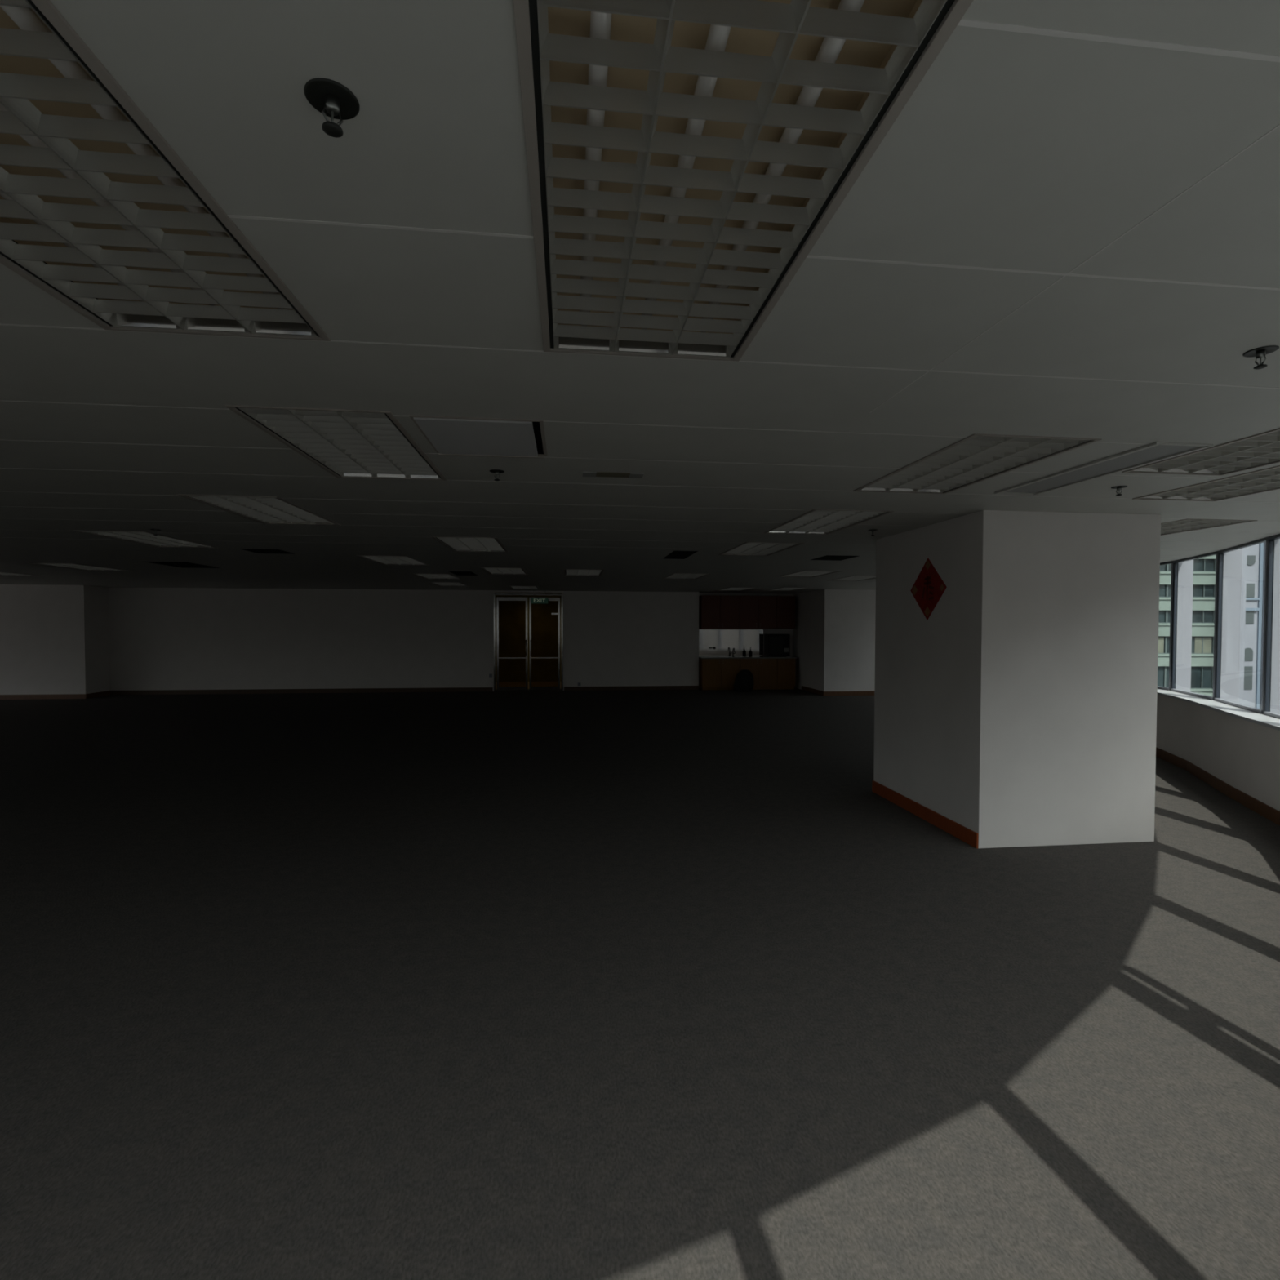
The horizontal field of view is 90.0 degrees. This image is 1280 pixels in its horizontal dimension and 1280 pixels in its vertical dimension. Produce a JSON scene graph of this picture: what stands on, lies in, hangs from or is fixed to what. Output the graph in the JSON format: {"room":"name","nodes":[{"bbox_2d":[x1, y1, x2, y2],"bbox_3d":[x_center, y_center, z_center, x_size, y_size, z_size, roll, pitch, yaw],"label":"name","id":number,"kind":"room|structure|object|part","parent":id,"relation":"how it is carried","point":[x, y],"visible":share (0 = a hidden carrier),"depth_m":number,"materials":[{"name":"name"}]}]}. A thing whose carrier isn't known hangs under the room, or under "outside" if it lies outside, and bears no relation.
{"room":"open-plan office","nodes":[
{"label":"open-plan office","id":0,"kind":"room"},
{"bbox_2d":[0,584,110,694],"bbox_3d":[-17.686,0.040,14.869,9.400,2.650,0.920,0,1,-6],"label":"wall","id":1,"kind":"structure","parent":0,"point":[55,639],"depth_m":14.86,"materials":[{"name":"paint"}]},
{"bbox_2d":[107,586,493,691],"bbox_3d":[-8.451,0.027,16.318,9.280,2.650,0.120,0,1,-6],"label":"wall","id":2,"kind":"structure","parent":0,"point":[161,638],"depth_m":16.24,"materials":[{"name":"paint"}]},
{"bbox_2d":[0,687,493,699],"bbox_3d":[-12.937,1.309,15.369,18.350,0.110,0.814,0,1,-6],"label":"baseboard","id":3,"kind":"structure","parent":2,"relation":"attached to","point":[440,689],"depth_m":16.10,"materials":[{"name":"brown wood"}]},
{"bbox_2d":[493,592,563,691],"bbox_3d":[-2.937,0.063,16.859,1.800,2.580,0.148,0,1,-6],"label":"door","id":4,"kind":"structure","parent":2,"relation":"in","point":[498,598],"depth_m":16.85,"materials":[{"name":"silver metal"}]},
{"bbox_3d":[-3.811,0.062,16.784,0.045,2.580,0.100,0,1,-6],"label":"frame post","id":5,"kind":"part","parent":4,"relation":"part of","materials":[{"name":"silver metal"}]},
{"bbox_3d":[-2.067,0.062,16.981,0.045,2.580,0.100,0,1,-6],"label":"frame post","id":6,"kind":"part","parent":4,"relation":"part of","materials":[{"name":"silver metal"}]},
{"bbox_2d":[494,592,561,681],"bbox_3d":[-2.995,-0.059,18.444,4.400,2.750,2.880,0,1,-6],"label":"door frame","id":7,"kind":"structure","parent":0,"point":[512,614],"depth_m":19.74,"materials":[{"name":"metal"}]},
{"bbox_2d":[493,590,563,593],"bbox_3d":[-2.943,-1.274,16.911,1.800,0.050,0.120,0,1,-6],"label":"wall","id":8,"kind":"structure","parent":0,"point":[495,591],"depth_m":16.84,"materials":[{"name":"paint"}]},
{"bbox_2d":[563,591,698,690],"bbox_3d":[-0.228,0.025,17.249,3.670,2.650,0.120,0,1,-6],"label":"wall","id":9,"kind":"structure","parent":0,"point":[611,638],"depth_m":17.18,"materials":[{"name":"paint"}]},
{"bbox_2d":[564,685,698,690],"bbox_3d":[-0.209,1.296,17.213,3.640,0.110,0.014,0,1,-6],"label":"baseboard","id":10,"kind":"structure","parent":9,"relation":"attached to","point":[633,687],"depth_m":17.20,"materials":[{"name":"brown wood"}]},
{"bbox_2d":[0,681,1279,1279],"bbox_3d":[-6.568,1.595,8.650,29.525,0.120,21.409,0,1,-6],"label":"floor","id":11,"kind":"structure","parent":0,"point":[639,984],"depth_m":2.94,"materials":[{"name":"carpet"}]},
{"bbox_2d":[733,669,753,692],"bbox_3d":[2.760,1.074,16.956,0.540,0.580,0.428,0,1,-6],"label":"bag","id":12,"kind":"object","parent":11,"relation":"on","point":[744,681],"visible":1,"depth_m":16.79,"materials":[{"name":"black"}]},
{"bbox_2d":[698,657,795,689],"bbox_3d":[2.933,0.923,17.644,2.600,0.850,0.649,0,1,-6],"label":"base cabinet","id":13,"kind":"object","parent":11,"relation":"on","point":[713,673],"visible":0.92,"depth_m":17.37,"materials":[{"name":"brown wood"}]},
{"bbox_3d":[1.931,0.885,17.242,0.512,0.740,0.019,0,1,-6],"label":"cabinet door","id":14,"kind":"part","parent":13,"relation":"part of","materials":[{"name":"brown wood"}]},
{"bbox_3d":[2.448,0.885,17.300,0.512,0.740,0.019,0,1,-6],"label":"cabinet door","id":15,"kind":"part","parent":13,"relation":"part of","materials":[{"name":"brown wood"}]},
{"bbox_2d":[698,655,798,658],"bbox_3d":[2.947,0.478,17.652,2.690,0.040,0.665,0,1,-6],"label":"countertop","id":16,"kind":"structure","parent":13,"relation":"on","point":[779,656],"depth_m":17.40,"materials":[{"name":"grey stone"}]},
{"bbox_2d":[748,646,752,656],"bbox_3d":[3.050,0.321,17.668,0.100,0.273,0.099,1,2,36],"label":"pump bottle","id":17,"kind":"object","parent":16,"relation":"on","point":[750,653],"visible":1,"depth_m":17.64,"materials":[{"name":"black plastic"}]},
{"bbox_2d":[764,634,790,656],"bbox_3d":[3.816,0.145,17.836,0.620,0.620,0.390,0,1,-6],"label":"microwave oven","id":18,"kind":"object","parent":16,"relation":"on","point":[774,644],"visible":0.94,"depth_m":17.65,"materials":[{"name":"black plastic"}]},
{"bbox_3d":[3.758,0.140,17.638,0.400,0.480,0.009,0,1,-6],"label":"door","id":19,"kind":"part","parent":18,"relation":"part of","materials":[{"name":"black glass"}]},
{"bbox_3d":[2.965,0.885,17.359,0.512,0.740,0.019,0,1,-6],"label":"cabinet door","id":20,"kind":"part","parent":13,"relation":"part of","materials":[{"name":"brown wood"}]},
{"bbox_3d":[3.482,0.885,17.417,0.512,0.740,0.019,0,1,-6],"label":"cabinet door","id":21,"kind":"part","parent":13,"relation":"part of","materials":[{"name":"brown wood"}]},
{"bbox_3d":[3.998,0.885,17.476,0.512,0.740,0.019,0,1,-6],"label":"cabinet door","id":22,"kind":"part","parent":13,"relation":"part of","materials":[{"name":"brown wood"}]},
{"bbox_2d":[0,0,1279,593],"bbox_3d":[-6.432,-1.088,7.445,29.525,0.001,19.109,0,1,-6],"label":"ceiling","id":23,"kind":"structure","parent":0,"point":[1013,150],"depth_m":1.97,"materials":[{"name":"paint"}]},
{"bbox_2d":[0,571,44,576],"bbox_3d":[-11.452,-1.245,11.357,0.655,0.122,1.280,0,1,-6],"label":"ceiling light","id":24,"kind":"object","parent":23,"relation":"attached to","point":[1,573],"visible":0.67,"depth_m":11.83,"materials":[{"name":"white plastic"}]},
{"bbox_2d":[27,563,131,571],"bbox_3d":[-8.848,-1.211,10.143,0.655,0.122,1.280,0,1,-6],"label":"ceiling light","id":25,"kind":"object","parent":23,"relation":"attached to","point":[73,566],"visible":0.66,"depth_m":10.14,"materials":[{"name":"white plastic"}]},
{"bbox_2d":[72,529,217,547],"bbox_3d":[-5.202,-1.125,6.823,0.655,0.122,1.280,0,1,-6],"label":"ceiling light","id":26,"kind":"object","parent":23,"relation":"attached to","point":[147,538],"visible":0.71,"depth_m":6.80,"materials":[{"name":"white plastic"}]},
{"bbox_2d":[149,528,160,535],"bbox_3d":[-4.616,-1.024,6.097,0.086,0.056,0.086,1,2,33],"label":"sprinkler","id":27,"kind":"object","parent":23,"relation":"attached to","point":[153,530],"visible":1,"depth_m":6.09,"materials":[{"name":"silver metal"}]},
{"bbox_2d":[0,0,330,341],"bbox_3d":[-1.230,-0.989,1.347,0.655,0.122,1.280,0,1,-6],"label":"ceiling light","id":28,"kind":"object","parent":23,"relation":"attached to","point":[99,212],"visible":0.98,"depth_m":1.45,"materials":[{"name":"beige metal"}]},
{"bbox_2d":[145,561,220,568],"bbox_3d":[-6.943,-1.178,9.756,0.608,0.069,1.008,0,1,-6],"label":"ceiling vent","id":29,"kind":"object","parent":23,"relation":"in","point":[189,565],"visible":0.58,"depth_m":9.76,"materials":[{"name":"black metal"}]},
{"bbox_2d":[177,493,340,525],"bbox_3d":[-2.954,-1.080,5.102,0.655,0.122,1.280,0,1,-6],"label":"ceiling light","id":30,"kind":"object","parent":23,"relation":"attached to","point":[262,509],"visible":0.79,"depth_m":5.03,"materials":[{"name":"white"}]},
{"bbox_2d":[239,548,295,554],"bbox_3d":[-4.595,-1.130,7.909,0.458,0.069,0.508,0,1,-6],"label":"ceiling vent","id":31,"kind":"object","parent":23,"relation":"in","point":[258,551],"visible":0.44,"depth_m":7.96,"materials":[{"name":"black metal"}]},
{"bbox_2d":[303,77,359,137],"bbox_3d":[-0.527,-0.899,1.097,0.086,0.056,0.086,-1,2,-41],"label":"sprinkler","id":32,"kind":"object","parent":23,"relation":"attached to","point":[329,97],"visible":1,"depth_m":1.09,"materials":[{"name":"black metal"}]},
{"bbox_2d":[224,404,447,480],"bbox_3d":[-1.451,-1.035,3.297,0.655,0.122,1.280,0,1,-6],"label":"ceiling light","id":33,"kind":"object","parent":23,"relation":"attached to","point":[344,443],"visible":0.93,"depth_m":3.15,"materials":[{"name":"white metal"}]},
{"bbox_2d":[356,555,429,565],"bbox_3d":[-3.435,-1.172,8.998,0.655,0.122,1.280,0,1,-6],"label":"ceiling light","id":34,"kind":"object","parent":23,"relation":"attached to","point":[384,560],"visible":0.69,"depth_m":9.00,"materials":[{"name":"white plastic"}]},
{"bbox_2d":[411,573,461,579],"bbox_3d":[-3.767,-1.240,11.926,0.655,0.122,1.280,0,1,-6],"label":"ceiling light","id":35,"kind":"object","parent":23,"relation":"attached to","point":[448,576],"visible":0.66,"depth_m":12.02,"materials":[{"name":"white plastic"}]},
{"bbox_2d":[428,582,468,586],"bbox_3d":[-4.225,-1.294,14.188,0.655,0.122,1.280,0,1,-6],"label":"ceiling light","id":36,"kind":"object","parent":23,"relation":"attached to","point":[440,584],"visible":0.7,"depth_m":14.21,"materials":[{"name":"white plastic"}]},
{"bbox_2d":[431,536,507,551],"bbox_3d":[-1.873,-1.126,7.200,0.655,0.122,1.280,0,1,-6],"label":"ceiling light","id":37,"kind":"object","parent":23,"relation":"attached to","point":[455,544],"visible":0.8,"depth_m":7.18,"materials":[{"name":"white plastic"}]},
{"bbox_2d":[408,414,547,458],"bbox_3d":[-0.741,-0.998,3.074,0.570,0.081,0.590,0,1,-6],"label":"ceiling panel","id":38,"kind":"object","parent":23,"relation":"attached to","point":[447,435],"visible":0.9,"depth_m":3.02,"materials":[{"name":"grey"}]},
{"bbox_2d":[489,469,504,480],"bbox_3d":[-0.838,-0.961,3.748,0.086,0.056,0.086,-1,2,-33],"label":"sprinkler","id":39,"kind":"object","parent":23,"relation":"attached to","point":[496,472],"visible":1,"depth_m":3.74,"materials":[{"name":"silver metal"}]},
{"bbox_2d":[480,567,527,574],"bbox_3d":[-2.252,-1.209,10.720,0.655,0.122,1.280,0,1,-6],"label":"ceiling light","id":40,"kind":"object","parent":23,"relation":"attached to","point":[495,571],"visible":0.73,"depth_m":10.74,"materials":[{"name":"white"}]},
{"bbox_2d":[508,586,539,589],"bbox_3d":[-2.788,-1.320,15.458,0.655,0.122,1.280,0,1,-6],"label":"ceiling light","id":41,"kind":"object","parent":23,"relation":"attached to","point":[511,587],"visible":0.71,"depth_m":15.44,"materials":[{"name":"white plastic"}]},
{"bbox_2d":[530,590,547,604],"bbox_3d":[-2.599,-1.115,16.540,0.440,0.350,0.026,0,1,-6],"label":"exit sign","id":42,"kind":"object","parent":23,"relation":"hanging from","point":[533,600],"visible":0.98,"depth_m":16.53,"materials":[{"name":"green plastic"}]},
{"bbox_3d":[-2.599,-1.015,16.544,0.440,0.150,0.024,0,1,-6],"label":"plate","id":43,"kind":"part","parent":42,"relation":"part of","materials":[{"name":"green plastic"}]},
{"bbox_2d":[564,568,604,576],"bbox_3d":[-0.973,-1.212,10.985,0.655,0.122,1.280,0,1,-6],"label":"ceiling light","id":44,"kind":"object","parent":23,"relation":"attached to","point":[566,571],"visible":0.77,"depth_m":11.01,"materials":[{"name":"white plastic"}]},
{"bbox_2d":[582,471,644,478],"bbox_3d":[-0.162,-0.986,3.824,0.360,0.006,0.110,0,1,-6],"label":"ceiling vent","id":45,"kind":"object","parent":23,"relation":"in","point":[630,475],"visible":1,"depth_m":3.81,"materials":[{"name":"grey metal"}]},
{"bbox_2d":[0,18,1279,556],"bbox_3d":[-6.228,-0.988,3.181,27.261,0.001,7.068,0,1,-6],"label":"ceiling trim","id":46,"kind":"structure","parent":23,"relation":"attached to","point":[968,23],"depth_m":1.70,"materials":[{"name":"white metal"}]},
{"bbox_2d":[663,551,697,559],"bbox_3d":[0.508,-1.125,8.215,0.308,0.069,0.948,0,1,-6],"label":"ceiling vent","id":47,"kind":"object","parent":23,"relation":"in","point":[675,554],"visible":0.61,"depth_m":8.23,"materials":[{"name":"black metal"}]},
{"bbox_2d":[662,573,709,579],"bbox_3d":[0.833,-1.226,11.743,0.655,0.122,1.280,0,1,-6],"label":"ceiling light","id":48,"kind":"object","parent":23,"relation":"attached to","point":[674,575],"visible":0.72,"depth_m":11.74,"materials":[{"name":"white"}]},
{"bbox_2d":[719,587,755,591],"bbox_3d":[2.381,-1.317,15.842,0.655,0.122,1.280,0,1,-6],"label":"ceiling light","id":49,"kind":"object","parent":23,"relation":"attached to","point":[726,588],"visible":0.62,"depth_m":15.91,"materials":[{"name":"white plastic"}]},
{"bbox_2d":[512,0,973,361],"bbox_3d":[0.082,-0.990,1.496,0.655,0.122,1.280,0,1,-6],"label":"ceiling light","id":50,"kind":"object","parent":23,"relation":"attached to","point":[686,159],"visible":1,"depth_m":1.24,"materials":[{"name":"white metal"}]},
{"bbox_2d":[718,542,804,555],"bbox_3d":[1.396,-1.127,7.570,0.655,0.122,1.280,0,1,-6],"label":"ceiling light","id":51,"kind":"object","parent":23,"relation":"attached to","point":[746,548],"visible":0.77,"depth_m":7.55,"materials":[{"name":"white"}]},
{"bbox_2d":[769,587,808,591],"bbox_3d":[3.646,-1.313,15.784,0.655,0.122,1.280,0,1,-6],"label":"ceiling light","id":52,"kind":"object","parent":23,"relation":"attached to","point":[779,588],"visible":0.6,"depth_m":15.86,"materials":[{"name":"white plastic"}]},
{"bbox_2d":[780,570,842,577],"bbox_3d":[2.936,-1.206,11.126,0.655,0.122,1.280,0,1,-6],"label":"ceiling light","id":53,"kind":"object","parent":23,"relation":"attached to","point":[803,573],"visible":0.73,"depth_m":11.13,"materials":[{"name":"white plastic"}]},
{"bbox_2d":[764,509,893,534],"bbox_3d":[1.597,-1.082,5.618,0.655,0.122,1.280,0,1,-6],"label":"ceiling light","id":54,"kind":"object","parent":23,"relation":"attached to","point":[815,522],"visible":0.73,"depth_m":5.56,"materials":[{"name":"white"}]},
{"bbox_2d":[810,555,857,560],"bbox_3d":[2.582,-1.127,8.521,0.458,0.069,0.608,0,1,-6],"label":"ceiling vent","id":55,"kind":"object","parent":23,"relation":"in","point":[837,557],"visible":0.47,"depth_m":8.58,"materials":[{"name":"black metal"}]},
{"bbox_2d":[828,575,875,581],"bbox_3d":[4.112,-1.226,12.114,0.655,0.122,1.280,0,1,-6],"label":"ceiling light","id":56,"kind":"object","parent":23,"relation":"attached to","point":[854,578],"visible":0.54,"depth_m":12.21,"materials":[{"name":"white plastic"}]},
{"bbox_2d":[867,528,877,536],"bbox_3d":[2.187,-1.006,6.013,0.086,0.056,0.086,0,1,0],"label":"sprinkler","id":57,"kind":"object","parent":23,"relation":"attached to","point":[871,530],"visible":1,"depth_m":6.00,"materials":[{"name":"silver metal"}]},
{"bbox_2d":[853,433,1102,493],"bbox_3d":[1.818,-1.036,3.668,0.655,0.122,1.280,0,1,-6],"label":"ceiling light","id":58,"kind":"object","parent":23,"relation":"attached to","point":[975,458],"visible":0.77,"depth_m":3.55,"materials":[{"name":"white metal"}]},
{"bbox_2d":[994,441,1213,494],"bbox_3d":[2.606,-0.974,3.730,0.310,0.012,1.190,0,1,-6],"label":"ceiling light","id":59,"kind":"object","parent":23,"relation":"attached to","point":[1157,451],"visible":1,"depth_m":3.60,"materials":[{"name":"grey"}]},
{"bbox_2d":[1111,485,1127,495],"bbox_3d":[3.094,-0.961,4.133,0.086,0.056,0.086,1,1,25],"label":"sprinkler","id":60,"kind":"object","parent":23,"relation":"attached to","point":[1118,488],"visible":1,"depth_m":4.13,"materials":[{"name":"silver metal"}]},
{"bbox_2d":[1121,427,1279,475],"bbox_3d":[3.203,-1.020,3.127,0.655,0.122,1.280,0,1,-6],"label":"ceiling light","id":61,"kind":"object","parent":23,"relation":"attached to","point":[1263,449],"visible":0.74,"depth_m":3.48,"materials":[{"name":"white metal"}]},
{"bbox_2d":[1132,465,1279,501],"bbox_3d":[3.864,-1.037,3.907,0.655,0.122,1.280,0,1,-6],"label":"ceiling light","id":62,"kind":"object","parent":23,"relation":"attached to","point":[1264,480],"visible":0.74,"depth_m":4.20,"materials":[{"name":"white"}]},
{"bbox_2d":[1160,518,1257,535],"bbox_3d":[4.833,-1.084,6.019,0.655,0.122,1.280,0,1,-6],"label":"ceiling light","id":63,"kind":"object","parent":23,"relation":"attached to","point":[1189,524],"visible":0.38,"depth_m":5.68,"materials":[{"name":"white plastic"}]},
{"bbox_2d":[1160,533,1279,565],"bbox_3d":[-4.457,-1.014,5.151,29.559,0.029,13.649,0,1,-19],"label":"window frame","id":64,"kind":"structure","parent":23,"relation":"attached to","point":[1276,536],"depth_m":7.37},
{"bbox_2d":[1242,345,1279,369],"bbox_3d":[2.027,-0.916,2.091,0.086,0.056,0.086,0,1,-8],"label":"sprinkler","id":65,"kind":"object","parent":23,"relation":"attached to","point":[1260,353],"visible":1,"depth_m":2.08,"materials":[{"name":"silver metal"}]},
{"bbox_2d":[698,592,793,656],"bbox_3d":[2.896,0.017,17.880,2.920,2.650,0.430,0,1,-6],"label":"wall niche","id":66,"kind":"object","parent":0,"point":[766,631],"visible":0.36,"depth_m":18.04,"materials":[{"name":"paint"}]},
{"bbox_2d":[698,629,763,656],"bbox_3d":[2.538,0.078,17.925,1.880,0.735,0.013,0,1,-6],"label":"backsplash","id":67,"kind":"structure","parent":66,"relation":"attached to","point":[724,641],"depth_m":17.92,"materials":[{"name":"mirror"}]},
{"bbox_2d":[698,595,795,628],"bbox_3d":[2.938,-0.763,17.678,2.620,0.900,0.554,0,1,-6],"label":"upper cabinet","id":68,"kind":"object","parent":66,"relation":"attached to","point":[715,611],"visible":1,"depth_m":17.43,"materials":[{"name":"red wood"}]},
{"bbox_3d":[1.924,-0.762,17.323,0.516,0.870,0.019,0,1,-6],"label":"cabinet door","id":69,"kind":"part","parent":68,"relation":"part of","materials":[{"name":"red wood"}]},
{"bbox_3d":[2.445,-0.762,17.382,0.516,0.870,0.019,0,1,-6],"label":"cabinet door","id":70,"kind":"part","parent":68,"relation":"part of","materials":[{"name":"red wood"}]},
{"bbox_3d":[2.965,-0.762,17.441,0.516,0.870,0.019,0,1,-6],"label":"cabinet door","id":71,"kind":"part","parent":68,"relation":"part of","materials":[{"name":"red wood"}]},
{"bbox_3d":[3.486,-0.763,17.500,0.516,0.870,0.019,0,1,-6],"label":"cabinet door","id":72,"kind":"part","parent":68,"relation":"part of","materials":[{"name":"red wood"}]},
{"bbox_3d":[4.006,-0.763,17.559,0.516,0.870,0.019,0,1,-6],"label":"cabinet door","id":73,"kind":"part","parent":68,"relation":"part of","materials":[{"name":"red wood"}]},
{"bbox_2d":[792,589,875,691],"bbox_3d":[5.870,0.039,17.251,2.850,2.650,2.350,0,1,-6],"label":"pillar","id":74,"kind":"structure","parent":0,"point":[833,633],"depth_m":16.04,"materials":[{"name":"paint"}]},
{"bbox_2d":[801,685,874,695],"bbox_3d":[5.859,1.319,16.845,2.764,0.110,1.514,0,1,-6],"label":"baseboard","id":75,"kind":"structure","parent":74,"relation":"attached to","point":[804,688],"depth_m":16.04,"materials":[{"name":"brown wood"}]},
{"bbox_2d":[873,510,1160,848],"bbox_3d":[3.326,0.295,5.951,1.530,2.650,1.740,0,1,-6],"label":"pillar","id":76,"kind":"structure","parent":0,"point":[1022,711],"depth_m":5.12,"materials":[{"name":"paint"}]},
{"bbox_2d":[871,780,978,848],"bbox_3d":[2.556,1.561,5.895,0.014,0.118,1.737,0,1,-6],"label":"baseboard","id":77,"kind":"structure","parent":76,"relation":"attached to","point":[953,828],"depth_m":5.70,"materials":[{"name":"brown wood"}]},
{"bbox_2d":[910,558,946,619],"bbox_3d":[2.579,-0.457,5.738,0.002,0.560,0.580,0,1,-6],"label":"diamond","id":78,"kind":"object","parent":76,"relation":"attached to","point":[928,588],"visible":1,"depth_m":5.72,"materials":[{"name":"red paper"}]},
{"bbox_2d":[1155,694,1279,811],"bbox_3d":[-4.465,1.202,5.209,29.559,0.835,13.664,0,1,-19],"label":"wall","id":79,"kind":"structure","parent":0,"point":[1245,755],"depth_m":6.72,"materials":[{"name":"paint"}]},
{"bbox_2d":[1157,560,1193,691],"bbox_3d":[7.546,-0.283,9.370,0.230,2.534,1.297,0,1,13],"label":"window","id":80,"kind":"structure","parent":79,"relation":"in","point":[1182,573],"depth_m":8.74,"materials":[{"name":"clear glass"}]},
{"bbox_3d":[7.462,0.668,9.440,0.050,0.030,1.237,0,1,13],"label":"rail","id":81,"kind":"part","parent":80,"relation":"part of","materials":[{"name":"grey metal"}]},
{"bbox_2d":[1170,548,1242,703],"bbox_3d":[7.187,-0.255,8.155,0.230,2.534,1.216,1,1,20],"label":"window","id":82,"kind":"structure","parent":79,"relation":"in","point":[1228,566],"depth_m":7.59,"materials":[{"name":"clear glass"}]},
{"bbox_3d":[7.111,0.695,8.235,0.050,0.030,1.156,1,1,20],"label":"rail","id":83,"kind":"part","parent":82,"relation":"part of","materials":[{"name":"grey metal"}]},
{"bbox_2d":[1155,746,1279,826],"bbox_3d":[-4.516,1.556,5.359,28.960,0.120,13.364,0,1,-19],"label":"baseboard","id":84,"kind":"structure","parent":79,"relation":"attached to","point":[1258,806],"depth_m":6.67,"materials":[{"name":"brown wood"}]},
{"bbox_2d":[1157,688,1279,730],"bbox_3d":[-4.461,0.769,5.190,29.599,0.031,13.685,0,1,-19],"label":"window sill","id":85,"kind":"structure","parent":79,"relation":"on","point":[1261,719],"depth_m":6.86,"materials":[{"name":"grey"}]},
{"bbox_2d":[1214,537,1279,714],"bbox_3d":[6.676,-0.229,6.974,0.230,2.534,1.340,1,1,26],"label":"window","id":86,"kind":"structure","parent":79,"relation":"in","point":[1271,641],"depth_m":6.41,"materials":[{"name":"clear glass"}]},
{"bbox_3d":[6.606,0.721,7.062,0.050,0.030,1.280,1,1,26],"label":"rail","id":87,"kind":"part","parent":86,"relation":"part of","materials":[{"name":"grey metal"}]},
{"bbox_2d":[1263,711,1279,718],"bbox_3d":[6.115,-0.203,5.778,0.230,2.534,1.305,1,1,24],"label":"window","id":88,"kind":"structure","parent":79,"relation":"in","point":[1268,713],"depth_m":6.29,"materials":[{"name":"clear glass"}]},
{"label":"outside","id":89,"kind":"structure","parent":0,"visible":0},
{"bbox_3d":[22.993,25.836,63.611,460.000,1.000,520.000,0,1,-6],"label":"ground","id":90,"kind":"structure","parent":89,"visible":0},
{"bbox_2d":[1157,555,1216,696],"bbox_3d":[50.500,0.060,77.960,29.000,50.000,12.120,0,1,0],"label":"apartment building","id":91,"kind":"structure","parent":90,"relation":"on","point":[1204,568],"depth_m":72.17,"materials":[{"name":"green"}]},
{"bbox_2d":[1158,636,1164,653],"bbox_3d":[58.149,0.583,72.352,2.100,1.850,0.045,0,1,0],"label":"curtain","id":92,"kind":"object","parent":91,"relation":"hanging from","point":[1161,639],"depth_m":72.33,"materials":[{"name":"beige fabric"}]},
{"bbox_2d":[1194,636,1211,653],"bbox_3d":[63.649,0.596,72.352,1.900,1.850,0.045,0,1,0],"label":"curtain","id":93,"kind":"object","parent":91,"relation":"hanging from","point":[1202,644],"depth_m":72.33,"materials":[{"name":"beige fabric"}]},
{"bbox_2d":[1239,542,1265,709],"bbox_3d":[70.556,-2.319,74.713,10.900,55.000,10.500,0,1,0],"label":"tower","id":94,"kind":"structure","parent":90,"relation":"on","point":[1253,571],"depth_m":69.85,"materials":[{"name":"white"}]}
]}

